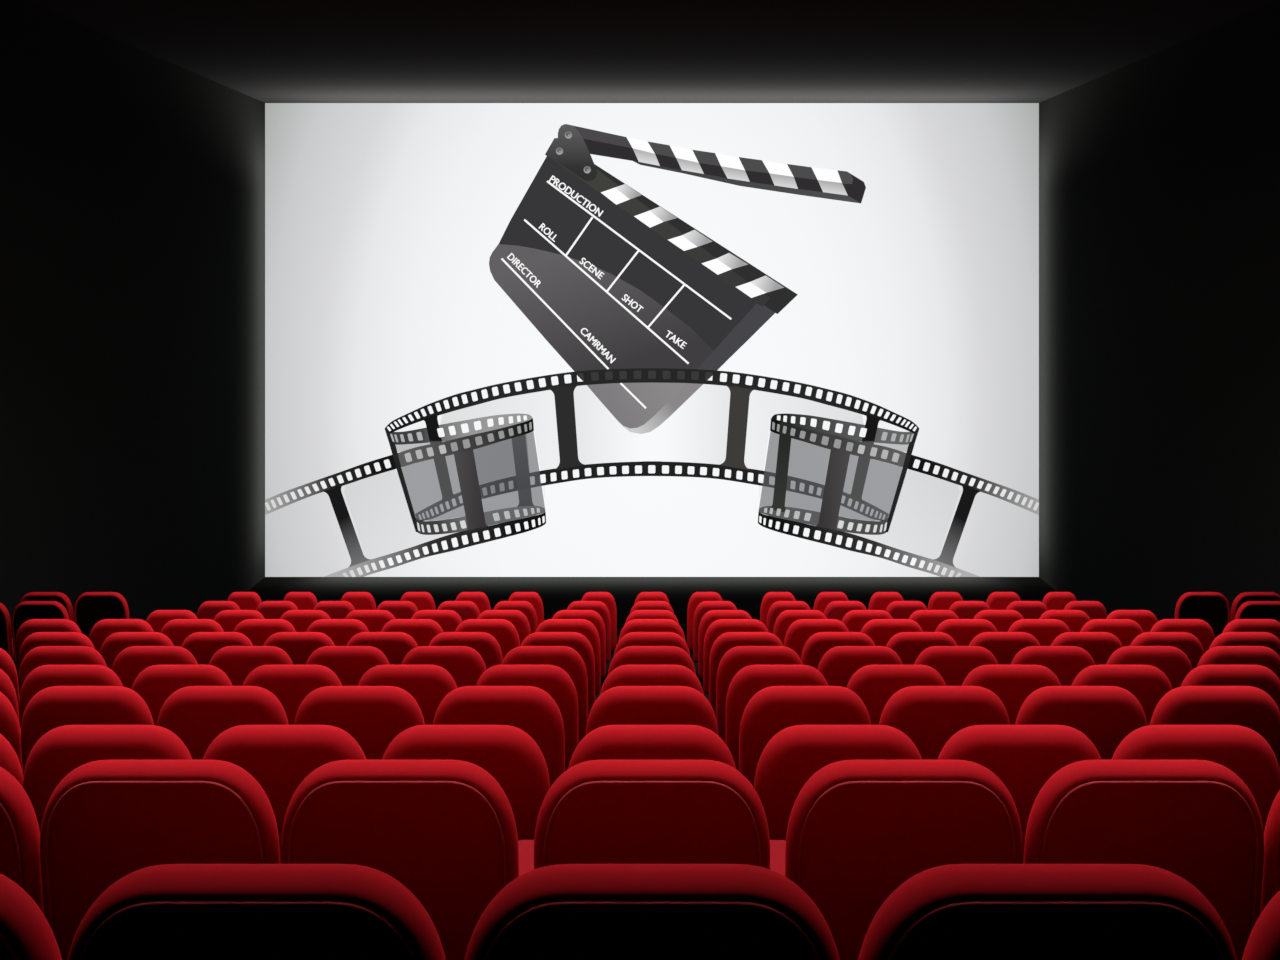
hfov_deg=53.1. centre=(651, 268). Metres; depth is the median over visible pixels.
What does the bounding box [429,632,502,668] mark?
seat
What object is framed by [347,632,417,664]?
seat
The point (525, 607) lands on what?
seat
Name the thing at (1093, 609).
seat
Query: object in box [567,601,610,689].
seat
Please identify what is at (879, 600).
seat
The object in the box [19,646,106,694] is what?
seat
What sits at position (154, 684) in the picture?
seat
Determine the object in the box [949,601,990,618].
seat
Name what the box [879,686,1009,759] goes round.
seat
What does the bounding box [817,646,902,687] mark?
seat
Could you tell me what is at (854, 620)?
seat
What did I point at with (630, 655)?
seat
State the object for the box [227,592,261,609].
seat
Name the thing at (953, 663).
seat
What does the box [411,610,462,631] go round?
seat
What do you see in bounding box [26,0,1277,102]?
ceiling
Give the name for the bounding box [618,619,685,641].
seat
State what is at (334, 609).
seat
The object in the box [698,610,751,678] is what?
seat
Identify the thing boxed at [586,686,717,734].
seat
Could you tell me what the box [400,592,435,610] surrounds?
seat
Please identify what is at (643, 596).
seat
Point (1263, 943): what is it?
seat
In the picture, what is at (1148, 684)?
seat
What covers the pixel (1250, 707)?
seat
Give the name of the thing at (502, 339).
projection screen
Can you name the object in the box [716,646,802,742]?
seat
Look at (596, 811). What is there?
seat
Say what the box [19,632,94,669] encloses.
seat
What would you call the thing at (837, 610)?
seat
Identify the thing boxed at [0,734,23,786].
seat
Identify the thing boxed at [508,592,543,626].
seat
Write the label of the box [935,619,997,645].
seat
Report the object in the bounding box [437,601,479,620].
seat
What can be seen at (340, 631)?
seat
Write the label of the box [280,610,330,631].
seat
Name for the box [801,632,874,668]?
seat
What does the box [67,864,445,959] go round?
seat
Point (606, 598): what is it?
seat
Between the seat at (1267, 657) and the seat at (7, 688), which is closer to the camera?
the seat at (7, 688)
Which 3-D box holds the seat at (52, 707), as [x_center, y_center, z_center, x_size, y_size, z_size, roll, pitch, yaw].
[-2.394,2.266,5.677,0.563,1.000,0.634,0,0,0]
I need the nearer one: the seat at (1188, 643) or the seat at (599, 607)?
the seat at (1188, 643)
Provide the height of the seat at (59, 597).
1.000 m
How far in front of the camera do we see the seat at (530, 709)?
5.37 m
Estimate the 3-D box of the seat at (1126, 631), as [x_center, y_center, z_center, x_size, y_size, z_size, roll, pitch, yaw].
[3.666,3.289,10.457,0.540,1.000,0.634,0,0,0]
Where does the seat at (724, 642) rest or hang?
on the floor
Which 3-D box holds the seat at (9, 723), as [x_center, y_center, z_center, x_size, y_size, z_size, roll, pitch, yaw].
[-2.968,2.266,5.677,0.563,1.000,0.634,0,0,0]
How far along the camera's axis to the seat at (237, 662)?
7.72 m
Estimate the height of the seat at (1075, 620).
1.000 m
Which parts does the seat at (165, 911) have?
panel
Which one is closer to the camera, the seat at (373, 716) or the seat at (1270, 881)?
the seat at (1270, 881)
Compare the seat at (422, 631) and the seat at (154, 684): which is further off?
the seat at (422, 631)
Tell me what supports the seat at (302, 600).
on the floor
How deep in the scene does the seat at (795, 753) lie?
4.14 m
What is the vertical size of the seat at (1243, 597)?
1.000 m
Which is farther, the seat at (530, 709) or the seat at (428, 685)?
the seat at (428, 685)
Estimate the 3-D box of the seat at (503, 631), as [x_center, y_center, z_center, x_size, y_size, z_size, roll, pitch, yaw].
[-1.323,3.289,10.457,0.540,1.000,0.634,0,0,0]
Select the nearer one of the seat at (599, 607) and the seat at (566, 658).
the seat at (566, 658)
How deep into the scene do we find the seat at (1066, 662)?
7.72 m
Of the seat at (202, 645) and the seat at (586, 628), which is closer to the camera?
the seat at (202, 645)
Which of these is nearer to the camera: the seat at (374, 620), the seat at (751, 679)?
the seat at (751, 679)
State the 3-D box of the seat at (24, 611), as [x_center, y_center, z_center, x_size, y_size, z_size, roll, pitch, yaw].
[-6.024,3.768,12.862,0.561,1.000,0.624,0,0,0]
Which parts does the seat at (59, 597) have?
panel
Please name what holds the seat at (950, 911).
on the floor
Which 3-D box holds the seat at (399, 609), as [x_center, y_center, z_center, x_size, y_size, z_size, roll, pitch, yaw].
[-2.510,3.768,12.848,0.458,1.000,0.602,0,0,0]
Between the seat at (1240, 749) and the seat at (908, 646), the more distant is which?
the seat at (908, 646)
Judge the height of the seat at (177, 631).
1.000 m
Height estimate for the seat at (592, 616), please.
1.000 m
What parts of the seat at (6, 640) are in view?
panel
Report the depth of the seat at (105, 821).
3.05 m
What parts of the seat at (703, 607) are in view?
backrest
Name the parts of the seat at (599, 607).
backrest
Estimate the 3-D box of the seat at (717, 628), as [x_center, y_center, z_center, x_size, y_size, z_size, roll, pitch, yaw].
[0.681,3.289,10.457,0.540,1.000,0.634,0,0,0]
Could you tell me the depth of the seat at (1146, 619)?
11.21 m
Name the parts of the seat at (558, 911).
panel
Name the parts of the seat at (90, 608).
backrest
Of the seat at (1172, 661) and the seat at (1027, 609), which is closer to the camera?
the seat at (1172, 661)
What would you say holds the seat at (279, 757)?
on the floor
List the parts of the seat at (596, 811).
armrest, panel, armrest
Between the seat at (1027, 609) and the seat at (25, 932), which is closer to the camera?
the seat at (25, 932)
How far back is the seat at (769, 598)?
13.22 m
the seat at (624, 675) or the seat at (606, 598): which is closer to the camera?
the seat at (624, 675)
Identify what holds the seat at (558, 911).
on the floor
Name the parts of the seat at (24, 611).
panel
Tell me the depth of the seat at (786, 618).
11.21 m
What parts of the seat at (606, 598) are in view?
backrest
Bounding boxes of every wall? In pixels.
[0,0,264,659]
[1039,0,1279,622]
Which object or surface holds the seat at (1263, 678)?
on the floor
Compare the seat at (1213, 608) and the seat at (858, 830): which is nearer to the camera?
the seat at (858, 830)
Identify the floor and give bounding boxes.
[13,577,1056,700]
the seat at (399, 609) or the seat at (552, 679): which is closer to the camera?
the seat at (552, 679)
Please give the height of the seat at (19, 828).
1.000 m
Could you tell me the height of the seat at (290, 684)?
1.000 m
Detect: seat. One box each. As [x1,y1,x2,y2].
[0,603,13,658]
[0,648,20,727]
[0,669,20,731]
[0,692,22,771]
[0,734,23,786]
[0,767,43,913]
[0,874,61,959]
[12,601,68,660]
[15,619,81,685]
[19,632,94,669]
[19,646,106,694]
[19,665,122,725]
[20,592,73,621]
[21,686,153,775]
[23,725,192,831]
[40,760,279,959]
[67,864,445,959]
[74,592,128,637]
[89,619,153,652]
[100,632,173,669]
[112,646,197,688]
[132,665,232,725]
[146,610,197,632]
[157,686,288,759]
[160,619,223,646]
[181,632,252,664]
[197,601,239,619]
[203,725,366,863]
[209,646,292,685]
[213,610,264,631]
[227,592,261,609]
[233,619,295,645]
[243,665,341,724]
[256,601,297,618]
[264,632,334,664]
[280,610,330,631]
[281,760,518,959]
[283,592,317,609]
[294,686,424,759]
[306,619,368,645]
[306,646,389,685]
[313,601,354,618]
[341,592,375,609]
[345,610,394,631]
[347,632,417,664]
[358,665,457,724]
[376,601,417,618]
[381,619,442,646]
[382,725,549,840]
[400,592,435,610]
[401,646,486,687]
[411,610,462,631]
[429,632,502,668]
[433,686,564,786]
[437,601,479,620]
[455,592,490,613]
[455,619,519,658]
[464,864,839,959]
[476,665,578,770]
[477,610,530,645]
[493,601,536,633]
[501,646,587,741]
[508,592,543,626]
[518,760,785,875]
[521,632,594,716]
[535,619,600,694]
[552,610,605,678]
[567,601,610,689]
[568,725,735,768]
[581,592,616,686]
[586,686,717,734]
[600,665,703,694]
[608,646,695,674]
[614,632,689,655]
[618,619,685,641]
[625,610,678,623]
[630,601,673,613]
[634,592,669,603]
[687,592,722,686]
[693,601,736,689]
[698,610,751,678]
[703,619,768,694]
[709,632,782,716]
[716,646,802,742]
[725,665,827,770]
[739,686,870,786]
[754,725,921,840]
[760,592,795,626]
[767,601,810,633]
[773,610,826,645]
[784,619,848,658]
[785,760,1022,959]
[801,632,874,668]
[813,592,848,613]
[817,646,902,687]
[824,601,866,620]
[841,610,892,631]
[846,665,945,724]
[858,864,1236,959]
[861,619,922,646]
[868,592,903,610]
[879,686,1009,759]
[886,601,927,618]
[886,632,956,664]
[909,610,958,631]
[914,646,997,685]
[928,592,962,609]
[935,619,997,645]
[937,725,1100,863]
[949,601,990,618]
[962,665,1060,724]
[969,632,1039,664]
[973,610,1023,631]
[986,592,1020,609]
[1006,601,1047,618]
[1008,619,1070,645]
[1011,646,1094,685]
[1015,686,1146,759]
[1024,760,1263,959]
[1039,610,1090,631]
[1042,592,1076,609]
[1051,632,1122,664]
[1064,601,1106,619]
[1071,665,1171,725]
[1080,619,1143,646]
[1106,610,1157,632]
[1106,646,1191,688]
[1111,725,1279,832]
[1130,632,1203,669]
[1150,619,1214,652]
[1150,686,1279,769]
[1175,592,1229,637]
[1181,665,1279,710]
[1197,646,1279,679]
[1209,632,1279,656]
[1222,619,1279,639]
[1230,592,1279,621]
[1235,601,1279,621]
[1242,890,1279,959]
[1260,790,1279,913]
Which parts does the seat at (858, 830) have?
backrest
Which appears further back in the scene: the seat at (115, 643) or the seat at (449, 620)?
the seat at (449, 620)
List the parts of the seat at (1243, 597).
panel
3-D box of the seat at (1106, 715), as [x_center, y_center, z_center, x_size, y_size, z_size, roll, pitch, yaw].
[1.821,2.266,5.677,0.563,1.000,0.634,0,0,0]
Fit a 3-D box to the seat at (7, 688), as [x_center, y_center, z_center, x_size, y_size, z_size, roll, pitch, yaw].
[-3.542,2.531,6.827,0.546,1.000,0.634,0,0,0]
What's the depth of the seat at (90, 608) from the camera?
13.23 m
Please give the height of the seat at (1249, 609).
1.000 m
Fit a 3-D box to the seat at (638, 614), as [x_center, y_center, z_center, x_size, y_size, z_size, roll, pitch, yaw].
[0.000,3.497,11.498,0.503,1.000,0.602,0,0,0]
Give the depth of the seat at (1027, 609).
12.56 m
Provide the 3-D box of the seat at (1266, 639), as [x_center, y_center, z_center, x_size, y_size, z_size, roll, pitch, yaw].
[4.230,3.080,9.357,0.552,1.000,0.634,0,0,0]
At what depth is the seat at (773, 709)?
5.37 m
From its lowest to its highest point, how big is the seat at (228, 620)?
1.000 m
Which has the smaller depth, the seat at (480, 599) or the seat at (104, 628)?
the seat at (104, 628)
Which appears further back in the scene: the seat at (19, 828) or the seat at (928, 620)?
the seat at (928, 620)
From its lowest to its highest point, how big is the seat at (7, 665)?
1.000 m
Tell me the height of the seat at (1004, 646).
1.000 m
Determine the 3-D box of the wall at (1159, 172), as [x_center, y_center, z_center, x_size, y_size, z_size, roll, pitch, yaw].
[7.356,1.331,10.350,0.200,9.288,28.100,0,0,0]
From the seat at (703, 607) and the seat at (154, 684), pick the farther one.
the seat at (703, 607)
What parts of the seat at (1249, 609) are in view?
panel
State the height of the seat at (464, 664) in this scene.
1.000 m
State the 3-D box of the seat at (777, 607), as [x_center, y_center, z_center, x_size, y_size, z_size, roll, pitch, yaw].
[1.358,3.768,12.848,0.458,1.000,0.602,0,0,0]
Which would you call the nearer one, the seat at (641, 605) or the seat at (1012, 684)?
the seat at (1012, 684)
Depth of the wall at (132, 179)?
17.67 m
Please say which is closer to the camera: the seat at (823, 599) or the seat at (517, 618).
the seat at (517, 618)
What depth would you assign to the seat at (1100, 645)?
9.05 m
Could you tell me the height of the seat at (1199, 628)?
1.000 m
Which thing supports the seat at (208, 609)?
on the floor
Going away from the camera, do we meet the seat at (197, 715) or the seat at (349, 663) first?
the seat at (197, 715)
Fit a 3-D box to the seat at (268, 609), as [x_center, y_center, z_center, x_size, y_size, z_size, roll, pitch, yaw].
[-3.691,3.768,12.848,0.458,1.000,0.602,0,0,0]
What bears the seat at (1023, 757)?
on the floor
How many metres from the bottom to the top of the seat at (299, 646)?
1.000 m
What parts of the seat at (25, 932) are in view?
panel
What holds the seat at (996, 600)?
on the floor
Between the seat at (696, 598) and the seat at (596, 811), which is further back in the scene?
the seat at (696, 598)
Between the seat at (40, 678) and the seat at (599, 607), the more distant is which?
the seat at (599, 607)
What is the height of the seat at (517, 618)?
1.000 m
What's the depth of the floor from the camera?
23.28 m
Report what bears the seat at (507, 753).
on the floor
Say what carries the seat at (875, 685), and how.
on the floor
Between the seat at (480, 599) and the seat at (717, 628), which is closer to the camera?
the seat at (717, 628)
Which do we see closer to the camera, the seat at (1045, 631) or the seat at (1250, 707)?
the seat at (1250, 707)
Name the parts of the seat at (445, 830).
backrest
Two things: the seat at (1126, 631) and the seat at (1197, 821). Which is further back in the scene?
the seat at (1126, 631)
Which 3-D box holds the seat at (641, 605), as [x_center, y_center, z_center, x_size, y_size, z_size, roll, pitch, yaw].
[0.000,3.768,12.848,0.458,1.000,0.602,0,0,0]
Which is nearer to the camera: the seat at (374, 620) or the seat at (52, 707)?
the seat at (52, 707)
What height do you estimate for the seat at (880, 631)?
1.000 m
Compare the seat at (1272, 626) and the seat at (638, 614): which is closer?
the seat at (1272, 626)
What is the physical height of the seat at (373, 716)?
1.000 m
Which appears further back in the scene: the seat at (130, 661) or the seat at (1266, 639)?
the seat at (1266, 639)
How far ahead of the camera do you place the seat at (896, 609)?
12.56 m
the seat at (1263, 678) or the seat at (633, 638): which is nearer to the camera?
the seat at (1263, 678)
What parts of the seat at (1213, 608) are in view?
backrest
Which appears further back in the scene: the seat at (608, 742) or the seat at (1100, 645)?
the seat at (1100, 645)
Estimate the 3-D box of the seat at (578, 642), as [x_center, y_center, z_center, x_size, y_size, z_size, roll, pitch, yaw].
[-0.682,3.080,9.357,0.552,1.000,0.634,0,0,0]
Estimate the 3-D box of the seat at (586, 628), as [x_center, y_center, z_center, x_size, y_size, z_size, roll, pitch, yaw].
[-0.681,3.289,10.457,0.540,1.000,0.634,0,0,0]
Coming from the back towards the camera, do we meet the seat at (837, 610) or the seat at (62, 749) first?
the seat at (837, 610)
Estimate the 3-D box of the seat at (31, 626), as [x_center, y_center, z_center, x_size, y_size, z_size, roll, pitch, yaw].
[-4.805,3.289,10.457,0.540,1.000,0.634,0,0,0]
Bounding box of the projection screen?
[265,103,1038,576]
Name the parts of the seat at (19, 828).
panel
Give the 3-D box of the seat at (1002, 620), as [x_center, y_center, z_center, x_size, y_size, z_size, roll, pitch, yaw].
[3.050,3.497,11.498,0.503,1.000,0.602,0,0,0]
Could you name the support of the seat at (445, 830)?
on the floor
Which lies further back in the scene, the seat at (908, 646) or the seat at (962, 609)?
the seat at (962, 609)
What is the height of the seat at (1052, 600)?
1.000 m
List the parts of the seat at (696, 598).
backrest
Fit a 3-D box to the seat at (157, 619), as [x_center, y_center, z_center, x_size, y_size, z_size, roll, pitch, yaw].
[-4.219,3.497,11.498,0.503,1.000,0.602,0,0,0]
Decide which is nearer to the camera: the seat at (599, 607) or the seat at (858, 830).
the seat at (858, 830)
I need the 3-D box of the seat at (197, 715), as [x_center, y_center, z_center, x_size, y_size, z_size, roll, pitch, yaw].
[-1.821,2.266,5.677,0.563,1.000,0.634,0,0,0]
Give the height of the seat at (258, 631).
1.000 m
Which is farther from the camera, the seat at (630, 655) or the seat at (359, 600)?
the seat at (359, 600)
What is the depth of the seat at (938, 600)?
13.22 m
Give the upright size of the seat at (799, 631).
1.000 m
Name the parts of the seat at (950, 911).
panel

